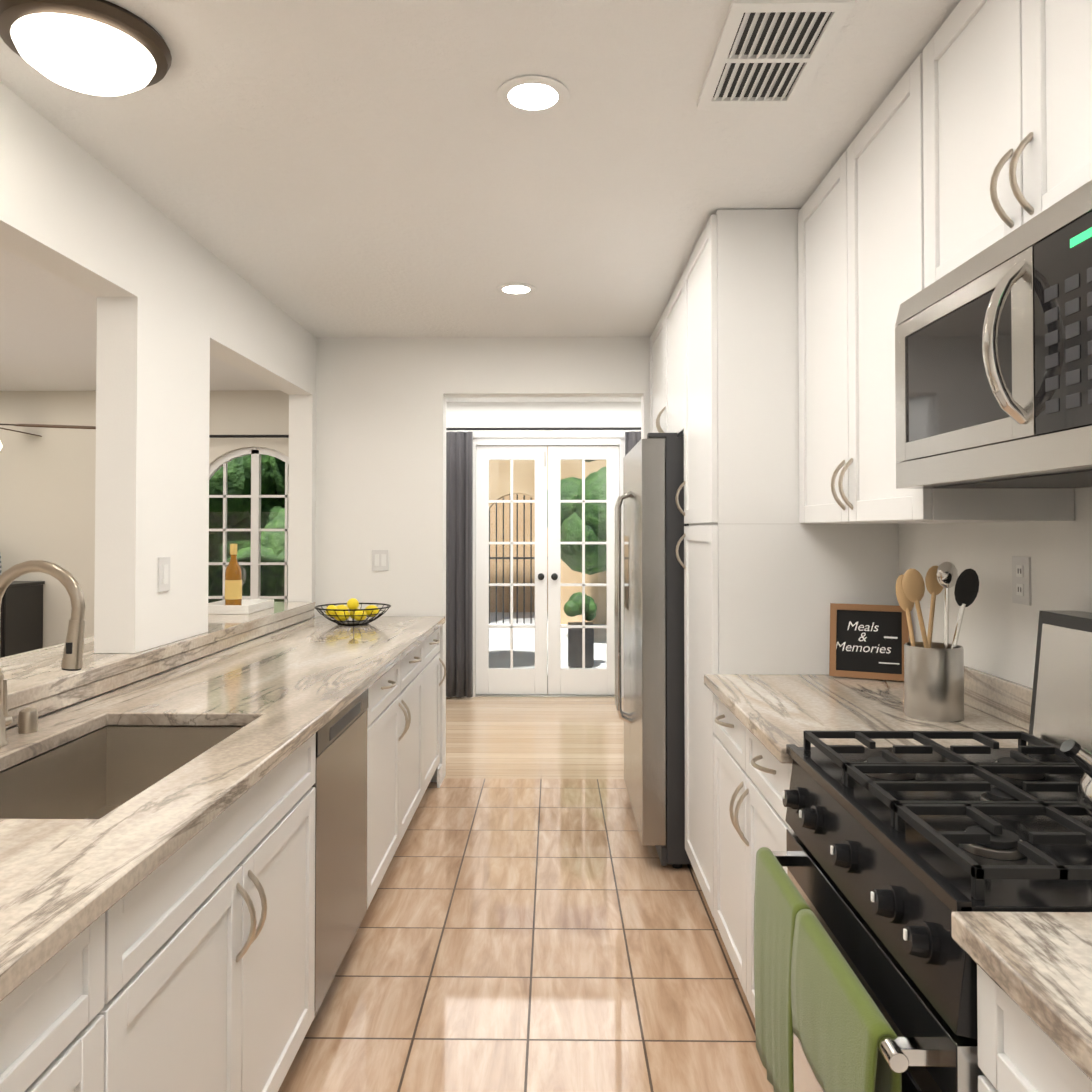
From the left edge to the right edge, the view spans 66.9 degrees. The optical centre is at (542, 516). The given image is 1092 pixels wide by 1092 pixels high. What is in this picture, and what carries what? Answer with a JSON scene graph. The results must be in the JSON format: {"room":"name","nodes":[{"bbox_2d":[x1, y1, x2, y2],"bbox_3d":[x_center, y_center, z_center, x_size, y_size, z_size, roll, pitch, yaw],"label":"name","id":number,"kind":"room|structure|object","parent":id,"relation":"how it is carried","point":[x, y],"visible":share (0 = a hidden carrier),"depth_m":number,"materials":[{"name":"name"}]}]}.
{"room":"kitchen","nodes":[
{"label":"kitchen","id":0,"kind":"room"},
{"bbox_2d":[0,390,288,647],"bbox_3d":[-4.166,0.261,6.410,5.600,2.460,0.140,0,-1,1],"label":"wall","id":1,"kind":"structure","parent":0,"point":[47,496],"depth_m":6.34,"materials":[{"name":"beige paint"}]},
{"bbox_2d":[208,447,288,601],"bbox_3d":[-2.216,0.351,6.378,0.998,1.778,0.050,0,-1,1],"label":"dining window","id":2,"kind":"structure","parent":1,"relation":"in","point":[256,496],"depth_m":6.37,"materials":[{"name":"white"}]},
{"bbox_2d":[209,435,288,437],"bbox_3d":[-2.243,-0.611,6.287,1.650,0.021,0.080,0,-1,1],"label":"curtain rod","id":3,"kind":"object","parent":1,"relation":"attached to","point":[248,436],"visible":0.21,"depth_m":6.25,"materials":[{"name":"black metal"}]},
{"bbox_2d":[0,82,316,729],"bbox_3d":[-1.350,0.202,2.673,0.130,2.460,8.740,0,-1,1],"label":"wall","id":4,"kind":"structure","parent":0,"point":[177,306],"depth_m":2.69,"materials":[{"name":"white paint"}]},
{"bbox_2d":[0,602,315,728],"bbox_3d":[-1.472,0.457,1.601,0.395,0.084,5.800,0,-1,1],"label":"bar","id":5,"kind":"object","parent":4,"relation":"on","point":[41,682],"visible":0.62,"depth_m":2.54,"materials":[{"name":"stone"}]},
{"bbox_2d":[208,544,273,613],"bbox_3d":[-1.478,0.290,3.999,0.240,0.324,0.350,0,-1,1],"label":"tray","id":6,"kind":"object","parent":5,"relation":"on","point":[233,602],"visible":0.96,"depth_m":3.90,"materials":[{"name":"white"}]},
{"bbox_2d":[224,544,242,610],"bbox_3d":[-1.469,0.283,3.924,0.077,0.312,0.077,0,-1,1],"label":"bottle","id":7,"kind":"object","parent":6,"relation":"on","point":[233,573],"depth_m":3.90,"materials":[{"name":"orange glass"}]},
{"bbox_2d":[158,557,169,591],"bbox_3d":[-1.278,0.193,2.792,0.010,0.115,0.075,0,-1,1],"label":"light switch","id":8,"kind":"object","parent":4,"relation":"attached to","point":[163,573],"visible":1,"depth_m":2.78,"materials":[{"name":"white plastic"}]},
{"bbox_2d":[0,0,960,401],"bbox_3d":[-2.921,-1.079,2.644,8.470,0.100,8.880,0,-1,1],"label":"ceiling","id":9,"kind":"structure","parent":0,"point":[356,168],"depth_m":2.35,"materials":[{"name":"white paint"}]},
{"bbox_2d":[0,424,95,449],"bbox_3d":[-3.912,-0.684,5.760,1.476,0.590,1.433,0,-1,1],"label":"ceiling fan","id":10,"kind":"object","parent":9,"relation":"hanging from","point":[58,426],"visible":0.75,"depth_m":5.84,"materials":[{"name":"brown metal"}]},
{"bbox_2d":[0,0,171,95],"bbox_3d":[-0.991,-0.993,1.792,0.340,0.097,0.340,0,-1,1],"label":"dome light","id":11,"kind":"object","parent":9,"relation":"attached to","point":[100,47],"visible":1,"depth_m":1.72,"materials":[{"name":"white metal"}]},
{"bbox_2d":[496,282,535,294],"bbox_3d":[-0.117,-1.008,3.656,0.176,0.009,0.176,0,-1,1],"label":"recessed light","id":12,"kind":"object","parent":9,"relation":"in","point":[515,288],"visible":0.98,"depth_m":3.65,"materials":[{"name":"white plastic"}]},
{"bbox_2d":[496,75,569,114],"bbox_3d":[-0.024,-1.033,2.029,0.180,0.009,0.180,0,-1,1],"label":"recessed light","id":13,"kind":"object","parent":9,"relation":"in","point":[532,94],"visible":1,"depth_m":2.02,"materials":[{"name":"white plastic"}]},
{"bbox_2d":[697,0,854,107],"bbox_3d":[0.507,-1.034,1.863,0.245,0.012,0.410,0,-1,1],"label":"ceiling vent","id":14,"kind":"object","parent":9,"relation":"in","point":[769,53],"visible":1,"depth_m":1.83,"materials":[{"name":"white plastic"}]},
{"bbox_2d":[315,337,649,781],"bbox_3d":[-0.029,0.233,4.636,2.460,2.460,0.140,0,-1,1],"label":"wall","id":15,"kind":"structure","parent":0,"point":[380,443],"depth_m":4.58,"materials":[{"name":"white paint"}]},
{"bbox_2d":[372,550,388,570],"bbox_3d":[-0.899,0.239,4.571,0.093,0.115,0.012,0,-1,1],"label":"light switch","id":16,"kind":"object","parent":15,"relation":"attached to","point":[380,560],"visible":1,"depth_m":4.57,"materials":[{"name":"white plastic"}]},
{"bbox_2d":[437,764,441,787],"bbox_3d":[-0.561,1.412,4.574,0.014,0.099,0.240,0,-1,1],"label":"baseboard","id":17,"kind":"structure","parent":15,"relation":"attached to","point":[439,775],"depth_m":4.46,"materials":[{"name":"white wood"}]},
{"bbox_2d":[278,697,773,1091],"bbox_3d":[-0.051,1.480,2.566,2.730,0.100,8.880,0,-1,1],"label":"floor","id":18,"kind":"structure","parent":0,"point":[537,935],"depth_m":2.74,"materials":[{"name":"tile"}]},
{"bbox_2d":[0,913,104,1091],"bbox_3d":[-0.942,0.962,0.769,0.731,0.879,0.768,0,-1,1],"label":"base cabinet","id":19,"kind":"object","parent":18,"relation":"on","point":[51,1030],"visible":0.73,"depth_m":1.05,"materials":[{"name":"white wood"}]},
{"bbox_2d":[97,733,315,1091],"bbox_3d":[-0.931,0.977,1.664,0.731,0.879,1.017,0,-1,1],"label":"base cabinet","id":20,"kind":"object","parent":18,"relation":"on","point":[209,957],"visible":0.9,"depth_m":1.58,"materials":[{"name":"white wood"}]},
{"bbox_2d":[312,689,367,1015],"bbox_3d":[-0.893,0.991,2.476,0.609,0.876,0.601,0,-1,1],"label":"dishwasher","id":21,"kind":"object","parent":18,"relation":"on","point":[340,785],"visible":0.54,"depth_m":2.41,"materials":[{"name":"grey metal"}]},
{"bbox_2d":[367,661,407,908],"bbox_3d":[-0.912,0.999,3.074,0.731,0.879,0.588,0,-1,1],"label":"base cabinet","id":22,"kind":"object","parent":18,"relation":"on","point":[384,737],"visible":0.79,"depth_m":3.06,"materials":[{"name":"white wood"}]},
{"bbox_2d":[398,642,422,841],"bbox_3d":[-0.904,1.008,3.664,0.731,0.879,0.588,0,-1,1],"label":"base cabinet","id":23,"kind":"object","parent":18,"relation":"on","point":[411,740],"visible":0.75,"depth_m":3.65,"materials":[{"name":"white wood"}]},
{"bbox_2d":[421,627,445,794],"bbox_3d":[-0.896,1.018,4.252,0.731,0.879,0.585,0,-1,1],"label":"base cabinet","id":24,"kind":"object","parent":18,"relation":"on","point":[432,660],"visible":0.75,"depth_m":4.25,"materials":[{"name":"white wood"}]},
{"bbox_2d":[614,433,690,868],"bbox_3d":[0.765,0.555,3.820,0.847,1.790,0.900,0,-1,1],"label":"fridge","id":25,"kind":"object","parent":18,"relation":"on","point":[651,716],"visible":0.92,"depth_m":3.38,"materials":[{"name":"grey metal"}]},
{"bbox_2d":[713,694,791,1016],"bbox_3d":[0.842,0.986,2.251,0.651,0.879,0.919,0,-1,1],"label":"base cabinet","id":26,"kind":"object","parent":18,"relation":"on","point":[751,776],"visible":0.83,"depth_m":2.30,"materials":[{"name":"white wood"}]},
{"bbox_2d":[704,666,1032,762],"bbox_3d":[0.846,0.478,2.258,0.643,0.135,0.923,0,-1,1],"label":"countertop","id":27,"kind":"structure","parent":26,"relation":"on","point":[774,714],"depth_m":2.14,"materials":[{"name":"stone"}]},
{"bbox_2d":[829,603,908,680],"bbox_3d":[1.043,0.398,2.643,0.235,0.235,0.016,0,-13,25],"label":"chalkboard sign","id":28,"kind":"object","parent":27,"relation":"on","point":[867,641],"visible":1,"depth_m":2.64,"materials":[{"name":"brown wood"}]},
{"bbox_2d":[896,562,978,721],"bbox_3d":[0.998,0.311,2.112,0.187,0.393,0.142,0,-1,1],"label":"utensil crock","id":29,"kind":"object","parent":27,"relation":"on","point":[934,681],"visible":1,"depth_m":2.07,"materials":[{"name":"silver metal"}]},
{"bbox_2d":[675,209,898,917],"bbox_3d":[0.852,0.209,3.024,0.652,2.456,0.597,0,-1,1],"label":"pantry cabinet","id":30,"kind":"object","parent":18,"relation":"on","point":[769,578],"visible":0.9,"depth_m":2.74,"materials":[{"name":"white wood"}]},
{"bbox_2d":[754,610,1091,1091],"bbox_3d":[0.796,0.804,1.408,0.720,1.215,0.761,0,-1,1],"label":"gas range","id":31,"kind":"object","parent":18,"relation":"on","point":[893,858],"visible":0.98,"depth_m":1.35,"materials":[{"name":"black metal"}]},
{"bbox_2d":[1060,739,1091,817],"bbox_3d":[0.901,0.323,1.223,0.262,0.256,0.222,0,-1,1],"label":"kettle","id":32,"kind":"object","parent":31,"relation":"on","point":[1077,753],"visible":1,"depth_m":1.22,"materials":[{"name":"silver metal"}]},
{"bbox_2d":[977,964,1091,1091],"bbox_3d":[0.821,0.960,0.641,0.651,0.879,0.754,0,-1,1],"label":"base cabinet","id":33,"kind":"object","parent":18,"relation":"on","point":[1019,1050],"visible":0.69,"depth_m":0.95,"materials":[{"name":"white wood"}]},
{"bbox_3d":[-0.959,0.943,-0.465,0.731,0.879,1.698,0,-1,1],"label":"base cabinet","id":34,"kind":"object","parent":18,"relation":"on","visible":0},
{"bbox_2d":[0,560,444,1001],"bbox_3d":[-0.926,0.462,1.623,0.705,0.740,5.860,0,-1,1],"label":"countertop","id":35,"kind":"structure","parent":34,"relation":"on","point":[108,801],"depth_m":1.92,"materials":[{"name":"stone"}]},
{"bbox_2d":[314,598,390,625],"bbox_3d":[-0.955,0.474,4.164,0.378,0.130,0.378,0,-1,1],"label":"fruit bowl","id":36,"kind":"object","parent":35,"relation":"on","point":[340,613],"visible":1,"depth_m":4.12,"materials":[{"name":"black metal"}]},
{"bbox_3d":[0.805,0.942,-0.538,0.651,0.879,1.600,0,-1,1],"label":"base cabinet","id":37,"kind":"object","parent":18,"relation":"on","visible":0},
{"bbox_2d":[951,911,1091,1080],"bbox_3d":[0.815,0.440,-0.151,0.643,0.135,2.358,0,-1,1],"label":"countertop","id":38,"kind":"structure","parent":37,"relation":"on","point":[1036,967],"depth_m":0.91,"materials":[{"name":"stone"}]},
{"bbox_2d":[446,402,640,431],"bbox_3d":[0.001,0.270,6.955,2.460,2.460,0.140,0,-1,1],"label":"wall","id":39,"kind":"structure","parent":0,"point":[529,414],"depth_m":6.90,"materials":[{"name":"white paint"}]},
{"bbox_2d":[446,427,640,429],"bbox_3d":[0.040,-0.727,6.847,2.281,0.044,0.105,0,-1,1],"label":"curtain rod","id":40,"kind":"object","parent":39,"relation":"attached to","point":[579,428],"visible":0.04,"depth_m":6.81,"materials":[{"name":"black metal"}]},
{"bbox_2d":[446,432,472,697],"bbox_3d":[-0.779,0.388,6.808,0.404,2.180,0.090,0,-1,1],"label":"curtain","id":41,"kind":"object","parent":40,"relation":"hanging from","point":[459,564],"visible":0.52,"depth_m":6.80,"materials":[{"name":"grey fabric"}]},
{"bbox_2d":[625,431,640,455],"bbox_3d":[0.871,0.387,6.786,0.384,2.180,0.090,0,-1,1],"label":"curtain","id":42,"kind":"object","parent":40,"relation":"hanging from","point":[632,439],"visible":0.08,"depth_m":6.80,"materials":[{"name":"grey fabric"}]},
{"bbox_2d":[460,430,635,696],"bbox_3d":[0.041,0.382,6.939,1.470,2.235,0.193,0,-1,1],"label":"doors","id":43,"kind":"structure","parent":39,"relation":"in","point":[608,446],"depth_m":6.92,"materials":[{"name":"white wood"}]},
{"bbox_2d":[899,487,1091,687],"bbox_3d":[1.244,0.200,2.569,0.140,2.460,8.880,0,-1,1],"label":"wall","id":44,"kind":"structure","parent":0,"point":[998,633],"depth_m":2.09,"materials":[{"name":"white paint"}]},
{"bbox_2d":[650,274,683,436],"bbox_3d":[0.867,-0.676,3.944,0.646,0.656,1.208,0,-1,1],"label":"upper cabinet","id":45,"kind":"object","parent":44,"relation":"attached to","point":[666,379],"visible":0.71,"depth_m":3.83,"materials":[{"name":"white wood"}]},
{"bbox_2d":[798,53,1074,523],"bbox_3d":[0.985,-0.507,2.273,0.366,1.046,0.919,0,-1,1],"label":"upper cabinet","id":46,"kind":"object","parent":44,"relation":"attached to","point":[861,246],"visible":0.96,"depth_m":2.15,"materials":[{"name":"white wood"}]},
{"bbox_2d":[923,0,1091,287],"bbox_3d":[0.974,-0.760,1.430,0.366,0.568,0.761,0,-1,1],"label":"upper cabinet","id":47,"kind":"object","parent":44,"relation":"attached to","point":[1007,116],"visible":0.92,"depth_m":1.51,"materials":[{"name":"white wood"}]},
{"bbox_2d":[895,180,1091,488],"bbox_3d":[0.930,-0.269,1.423,0.454,0.406,0.761,0,-1,1],"label":"over-the-range microwave","id":48,"kind":"object","parent":47,"relation":"attached to","point":[993,366],"visible":1,"depth_m":1.36,"materials":[{"name":"silver metal"}]},
{"bbox_2d":[1012,556,1030,604],"bbox_3d":[1.162,0.154,2.007,0.008,0.115,0.072,0,-1,1],"label":"electrical outlet","id":49,"kind":"object","parent":44,"relation":"attached to","point":[1021,580],"visible":1,"depth_m":2.00,"materials":[{"name":"white plastic"}]},
{"bbox_3d":[-4.290,1.477,2.322,5.740,0.100,8.280,0,-1,1],"label":"floor","id":50,"kind":"structure","parent":0,"visible":0},
{"bbox_2d":[0,581,44,657],"bbox_3d":[-4.550,0.986,6.086,1.484,1.000,0.465,0,-1,1],"label":"sideboard","id":51,"kind":"object","parent":50,"relation":"on","point":[21,624],"visible":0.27,"depth_m":6.05,"materials":[{"name":"black"}]},
{"label":"outside","id":52,"kind":"structure","parent":0,"visible":0},
{"bbox_2d":[489,612,606,692],"bbox_3d":[-1.851,1.700,15.164,20.000,0.100,17.450,0,-1,1],"label":"ground","id":53,"kind":"structure","parent":52,"point":[494,660],"depth_m":10.18,"materials":[{"name":"concrete"}]},
{"bbox_2d":[208,455,605,602],"bbox_3d":[-2.350,-0.221,9.507,8.404,3.570,4.594,0,-1,1],"label":"trees","id":54,"kind":"object","parent":53,"relation":"on","point":[272,476],"depth_m":7.84,"materials":[{"name":"green plant"}]},
{"bbox_2d":[489,447,606,623],"bbox_3d":[-0.892,-0.510,12.010,16.000,4.220,4.800,0,-1,1],"label":"facade","id":55,"kind":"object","parent":53,"relation":"on","point":[570,577],"depth_m":12.48,"materials":[{"name":"beige paint"}]},
{"bbox_2d":[563,592,596,667],"bbox_3d":[0.390,1.160,8.564,0.352,0.770,0.357,0,-1,1],"label":"planter","id":56,"kind":"object","parent":53,"relation":"on","point":[589,636],"depth_m":8.44,"materials":[{"name":"grey"}]}
]}

